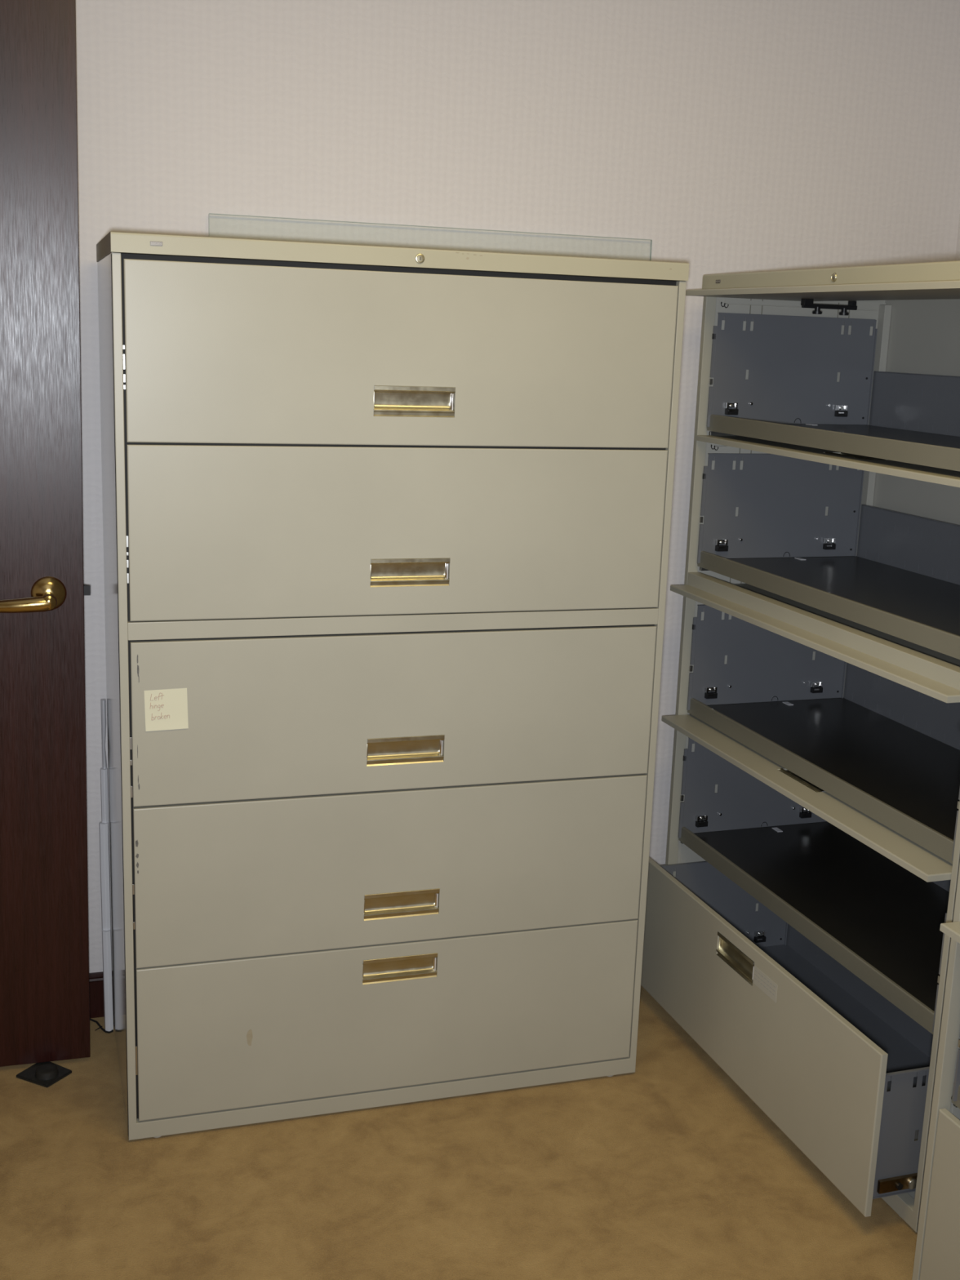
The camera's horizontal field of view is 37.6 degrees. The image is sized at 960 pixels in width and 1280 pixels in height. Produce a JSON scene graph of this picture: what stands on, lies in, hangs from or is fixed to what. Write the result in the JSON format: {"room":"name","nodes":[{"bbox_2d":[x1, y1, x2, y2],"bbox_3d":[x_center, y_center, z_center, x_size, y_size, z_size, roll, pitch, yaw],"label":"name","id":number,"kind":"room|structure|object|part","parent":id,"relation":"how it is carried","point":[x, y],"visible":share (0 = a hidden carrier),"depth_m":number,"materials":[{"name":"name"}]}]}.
{"room":"back office","nodes":[
{"label":"back office","id":0,"kind":"room"},
{"bbox_2d":[0,985,917,1279],"bbox_3d":[-0.178,1.520,0.552,4.700,0.100,5.885,-2,13,-18],"label":"floor","id":1,"kind":"structure","parent":0,"point":[667,1169],"depth_m":2.61,"materials":[{"name":"beige carpet"}]},
{"bbox_2d":[16,1061,71,1087],"bbox_3d":[-0.915,0.904,2.967,0.087,0.022,0.080,8,14,26],"label":"door stop","id":2,"kind":"object","parent":1,"relation":"on","point":[45,1074],"visible":1,"depth_m":2.95,"materials":[{"name":"black rubber"}]},
{"bbox_2d":[0,0,90,1066],"bbox_3d":[-1.210,-0.129,2.653,0.924,2.124,0.118,-1,13,-18],"label":"door","id":3,"kind":"structure","parent":1,"relation":"on","point":[45,993],"depth_m":2.77,"materials":[{"name":"brown wood"}]},
{"bbox_3d":[-0.883,-0.074,2.742,0.118,0.036,0.062,-1,13,-18],"label":"lever handle","id":4,"kind":"part","parent":3,"relation":"part of","materials":[{"name":"gold metal"}]},
{"bbox_2d":[89,1017,113,1033],"bbox_3d":[-0.842,0.866,3.184,0.135,0.007,0.082,-2,13,-18],"label":"power cord","id":5,"kind":"object","parent":1,"relation":"on","point":[91,1020],"visible":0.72,"depth_m":3.17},
{"bbox_2d":[98,698,113,1031],"bbox_3d":[-0.824,0.501,3.099,0.021,0.752,0.059,-2,13,-18],"label":"cable cover","id":6,"kind":"object","parent":1,"relation":"on","point":[104,824],"visible":1,"depth_m":3.10,"materials":[{"name":"white plastic"}]},
{"bbox_2d":[96,231,688,1140],"bbox_3d":[-0.214,0.076,2.937,1.070,1.702,0.492,-2,13,-18],"label":"file cabinet","id":7,"kind":"object","parent":1,"relation":"on","point":[393,523],"visible":1,"depth_m":2.69,"materials":[{"name":"metal"}]},
{"bbox_2d":[144,688,188,731],"bbox_3d":[-0.572,0.127,2.573,0.076,0.076,0.001,-3,13,-17],"label":"sticky note","id":8,"kind":"object","parent":7,"relation":"attached to","point":[166,708],"visible":1,"depth_m":2.57,"materials":[{"name":"yellow paper"}]},
{"bbox_3d":[-0.175,0.934,2.902,1.067,0.035,0.024,-2,13,-18],"label":"rail","id":9,"kind":"part","parent":7,"relation":"part of","materials":[{"name":"metal"}]},
{"bbox_3d":[-0.165,0.760,2.858,1.031,0.316,0.013,-2,13,-18],"label":"drawer","id":10,"kind":"part","parent":7,"relation":"part of","materials":[{"name":"paint"}]},
{"bbox_3d":[-0.154,0.449,2.790,1.031,0.316,0.013,-2,13,-18],"label":"flipper door","id":11,"kind":"part","parent":7,"relation":"part of","materials":[{"name":"paint"}]},
{"bbox_3d":[-0.140,-0.034,2.694,1.038,0.033,0.030,-2,13,-18],"label":"rail","id":12,"kind":"part","parent":7,"relation":"part of","materials":[{"name":"metal"}]},
{"bbox_3d":[-0.142,0.139,2.723,1.031,0.310,0.013,-2,13,-18],"label":"flipper door","id":13,"kind":"part","parent":7,"relation":"part of","materials":[{"name":"paint"}]},
{"bbox_3d":[-0.130,-0.203,2.648,1.031,0.314,0.012,-2,13,-18],"label":"flipper door","id":14,"kind":"part","parent":7,"relation":"part of","materials":[{"name":"paint"}]},
{"bbox_3d":[-0.161,0.658,2.834,0.154,0.052,0.012,-2,13,-18],"label":"recessed pull","id":15,"kind":"part","parent":7,"relation":"part of","materials":[{"name":"gold metal"}]},
{"bbox_3d":[-0.119,-0.512,2.581,1.031,0.309,0.012,-2,13,-18],"label":"flipper door","id":16,"kind":"part","parent":7,"relation":"part of","materials":[{"name":"paint"}]},
{"bbox_3d":[-0.156,0.524,2.805,0.154,0.054,0.012,-2,13,-18],"label":"recessed pull","id":17,"kind":"part","parent":7,"relation":"part of","materials":[{"name":"gold metal"}]},
{"bbox_3d":[-0.145,0.213,2.737,0.154,0.055,0.012,-2,13,-18],"label":"recessed pull","id":18,"kind":"part","parent":7,"relation":"part of","materials":[{"name":"gold metal"}]},
{"bbox_3d":[-0.132,-0.128,2.663,0.154,0.053,0.012,-2,13,-18],"label":"recessed pull","id":19,"kind":"part","parent":7,"relation":"part of","materials":[{"name":"gold metal"}]},
{"bbox_3d":[-0.121,-0.439,2.595,0.154,0.056,0.012,-2,13,-18],"label":"recessed pull","id":20,"kind":"part","parent":7,"relation":"part of","materials":[{"name":"gold metal"}]},
{"bbox_2d":[208,213,652,260],"bbox_3d":[-0.112,-0.028,3.249,1.002,1.779,0.007,-2,12,-18],"label":"sheet","id":21,"kind":"object","parent":7,"relation":"on","point":[209,213],"visible":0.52,"depth_m":3.07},
{"bbox_2d":[640,260,959,1232],"bbox_3d":[0.825,0.119,2.912,0.587,1.702,1.070,-2,13,-19],"label":"file cabinet","id":22,"kind":"object","parent":1,"relation":"on","point":[802,894],"visible":0.94,"depth_m":3.12,"materials":[{"name":"metal"}]},
{"bbox_3d":[0.579,0.666,3.493,0.422,0.253,0.014,-2,13,-19],"label":"plate","id":23,"kind":"part","parent":22,"relation":"part of","materials":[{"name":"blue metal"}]},
{"bbox_3d":[0.534,0.661,2.935,0.012,0.052,0.154,-2,13,-19],"label":"recessed pull","id":24,"kind":"part","parent":22,"relation":"part of","materials":[{"name":"gold metal"}]},
{"bbox_3d":[0.685,0.349,3.456,0.422,0.253,0.014,-2,13,-19],"label":"plate","id":25,"kind":"part","parent":22,"relation":"part of","materials":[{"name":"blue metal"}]},
{"bbox_3d":[0.532,0.764,2.958,0.012,0.316,1.031,-2,13,-19],"label":"drawer","id":26,"kind":"part","parent":22,"relation":"part of","materials":[{"name":"paint"}]},
{"bbox_3d":[0.696,0.035,3.388,0.422,0.253,0.014,-2,13,-19],"label":"plate","id":27,"kind":"part","parent":22,"relation":"part of","materials":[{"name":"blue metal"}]},
{"bbox_3d":[0.709,-0.309,3.313,0.422,0.253,0.014,-2,13,-19],"label":"plate","id":28,"kind":"part","parent":22,"relation":"part of","materials":[{"name":"grey metal"}]},
{"bbox_3d":[0.720,-0.615,3.246,0.422,0.253,0.014,-2,13,-19],"label":"plate","id":29,"kind":"part","parent":22,"relation":"part of","materials":[{"name":"grey metal"}]},
{"bbox_3d":[0.673,0.291,2.898,0.054,0.012,0.154,-2,13,-19],"label":"recessed pull","id":30,"kind":"part","parent":22,"relation":"part of","materials":[{"name":"gold metal"}]},
{"bbox_3d":[0.745,0.290,2.922,0.316,0.012,1.031,-2,13,-19],"label":"flipper door","id":31,"kind":"part","parent":22,"relation":"part of","materials":[{"name":"paint"}]},
{"bbox_2d":[678,821,949,1034],"bbox_3d":[0.846,0.569,3.023,0.422,0.038,1.028,-2,13,-19],"label":"shelf","id":32,"kind":"object","parent":22,"relation":"attached to","point":[881,921],"depth_m":3.07,"materials":[{"name":"metal"}]},
{"bbox_3d":[0.753,-0.017,2.854,0.310,0.012,1.031,-2,13,-19],"label":"flipper door","id":33,"kind":"part","parent":22,"relation":"part of","materials":[{"name":"paint"}]},
{"bbox_3d":[0.768,-0.667,2.709,0.309,0.012,1.031,-2,13,-19],"label":"flipper door","id":34,"kind":"part","parent":22,"relation":"part of","materials":[{"name":"paint"}]},
{"bbox_2d":[687,697,959,863],"bbox_3d":[0.858,0.255,2.955,0.422,0.038,1.028,-2,13,-19],"label":"shelf","id":35,"kind":"object","parent":22,"relation":"attached to","point":[895,769],"depth_m":3.01,"materials":[{"name":"metal"}]},
{"bbox_3d":[0.664,-0.033,2.821,0.030,0.033,1.038,-2,13,-19],"label":"rail","id":36,"kind":"part","parent":22,"relation":"part of","materials":[{"name":"metal"}]},
{"bbox_3d":[0.807,-0.357,2.794,0.314,0.012,1.031,-2,13,-19],"label":"flipper door","id":37,"kind":"part","parent":22,"relation":"part of","materials":[{"name":"paint"}]},
{"bbox_2d":[697,551,959,659],"bbox_3d":[0.870,-0.089,2.880,0.422,0.038,1.028,-2,13,-19],"label":"shelf","id":38,"kind":"object","parent":22,"relation":"attached to","point":[912,598],"depth_m":2.98,"materials":[{"name":"metal"}]},
{"bbox_2d":[706,414,959,471],"bbox_3d":[0.881,-0.395,2.813,0.422,0.037,1.028,-2,13,-19],"label":"shelf","id":39,"kind":"object","parent":22,"relation":"attached to","point":[910,442],"depth_m":2.94,"materials":[{"name":"metal"}]},
{"bbox_3d":[0.735,0.887,3.058,0.427,0.002,1.007,-2,13,-19],"label":"drawer","id":40,"kind":"part","parent":22,"relation":"part of","materials":[{"name":"beige metal"}]},
{"bbox_3d":[0.735,-0.356,2.770,0.053,0.012,0.154,-2,13,-19],"label":"recessed pull","id":41,"kind":"part","parent":22,"relation":"part of","materials":[{"name":"gold metal"}]},
{"bbox_3d":[0.940,0.818,3.113,0.004,0.124,1.007,-2,13,-18],"label":"plate","id":42,"kind":"part","parent":22,"relation":"part of","materials":[{"name":"grey metal"}]},
{"bbox_3d":[0.626,0.935,3.031,0.024,0.035,1.067,-2,13,-19],"label":"rail","id":43,"kind":"part","parent":22,"relation":"part of","materials":[{"name":"metal"}]},
{"bbox_3d":[0.897,0.878,2.572,0.422,0.253,0.014,-2,13,-19],"label":"plate","id":44,"kind":"part","parent":22,"relation":"part of","materials":[{"name":"grey metal"}]},
{"bbox_3d":[1.061,0.187,3.009,0.008,0.126,0.994,-2,13,-19],"label":"plate","id":45,"kind":"part","parent":22,"relation":"part of","materials":[{"name":"grey metal"}]},
{"bbox_3d":[1.073,-0.158,2.934,0.008,0.126,0.994,-2,13,-19],"label":"plate","id":46,"kind":"part","parent":22,"relation":"part of","materials":[{"name":"grey metal"}]},
{"bbox_3d":[1.085,-0.464,2.867,0.008,0.126,0.994,-2,13,-19],"label":"plate","id":47,"kind":"part","parent":22,"relation":"part of","materials":[{"name":"grey metal"}]},
{"bbox_3d":[1.003,0.561,2.536,0.422,0.253,0.014,-2,13,-19],"label":"plate","id":48,"kind":"part","parent":22,"relation":"part of","materials":[{"name":"beige metal"}]},
{"bbox_3d":[1.049,0.500,3.077,0.008,0.126,0.994,-2,13,-19],"label":"plate","id":49,"kind":"part","parent":22,"relation":"part of","materials":[{"name":"grey metal"}]},
{"bbox_3d":[1.014,0.248,2.467,0.422,0.253,0.014,-2,13,-19],"label":"plate","id":50,"kind":"part","parent":22,"relation":"part of","materials":[{"name":"beige metal"}]},
{"bbox_2d":[911,864,959,1279],"bbox_3d":[1.134,0.380,1.771,0.525,1.702,1.070,-2,13,-19],"label":"file cabinet","id":51,"kind":"object","parent":1,"relation":"on","point":[937,1251],"visible":1,"depth_m":2.27,"materials":[{"name":"metal"}]},
{"bbox_3d":[0.905,1.022,1.838,0.012,0.316,1.031,-2,13,-19],"label":"drawer","id":52,"kind":"part","parent":51,"relation":"part of","materials":[{"name":"paint"}]},
{"bbox_3d":[1.031,0.551,1.773,0.316,0.012,1.031,-2,13,-19],"label":"flipper door","id":53,"kind":"part","parent":51,"relation":"part of","materials":[{"name":"paint"}]},
{"bbox_2d":[951,1082,959,1108],"bbox_3d":[1.125,0.830,1.872,0.422,0.038,1.028,-2,13,-19],"label":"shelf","id":54,"kind":"object","parent":51,"relation":"attached to","point":[955,1086],"depth_m":2.26,"materials":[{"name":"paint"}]},
{"bbox_3d":[0.964,0.610,2.305,0.422,0.253,0.014,-2,13,-19],"label":"plate","id":55,"kind":"part","parent":51,"relation":"part of","materials":[{"name":"grey metal"}]},
{"bbox_2d":[75,0,959,973],"bbox_3d":[-1.002,-0.426,2.951,4.700,2.620,0.100,-2,13,-18],"label":"wall","id":56,"kind":"structure","parent":0,"point":[730,136],"depth_m":3.10,"materials":[{"name":"paint"}]},
{"bbox_2d":[88,970,113,1017],"bbox_3d":[-1.030,0.815,3.164,4.500,0.106,0.017,-2,13,-18],"label":"baseboard","id":57,"kind":"structure","parent":56,"relation":"attached to","point":[96,1007],"depth_m":3.21,"materials":[{"name":"brown wood"}]},
{"bbox_2d":[955,213,959,261],"bbox_3d":[2.062,0.120,0.958,0.100,2.620,5.685,-2,13,-18],"label":"wall","id":58,"kind":"structure","parent":0,"point":[957,246],"depth_m":3.47,"materials":[{"name":"paint"}]}
]}

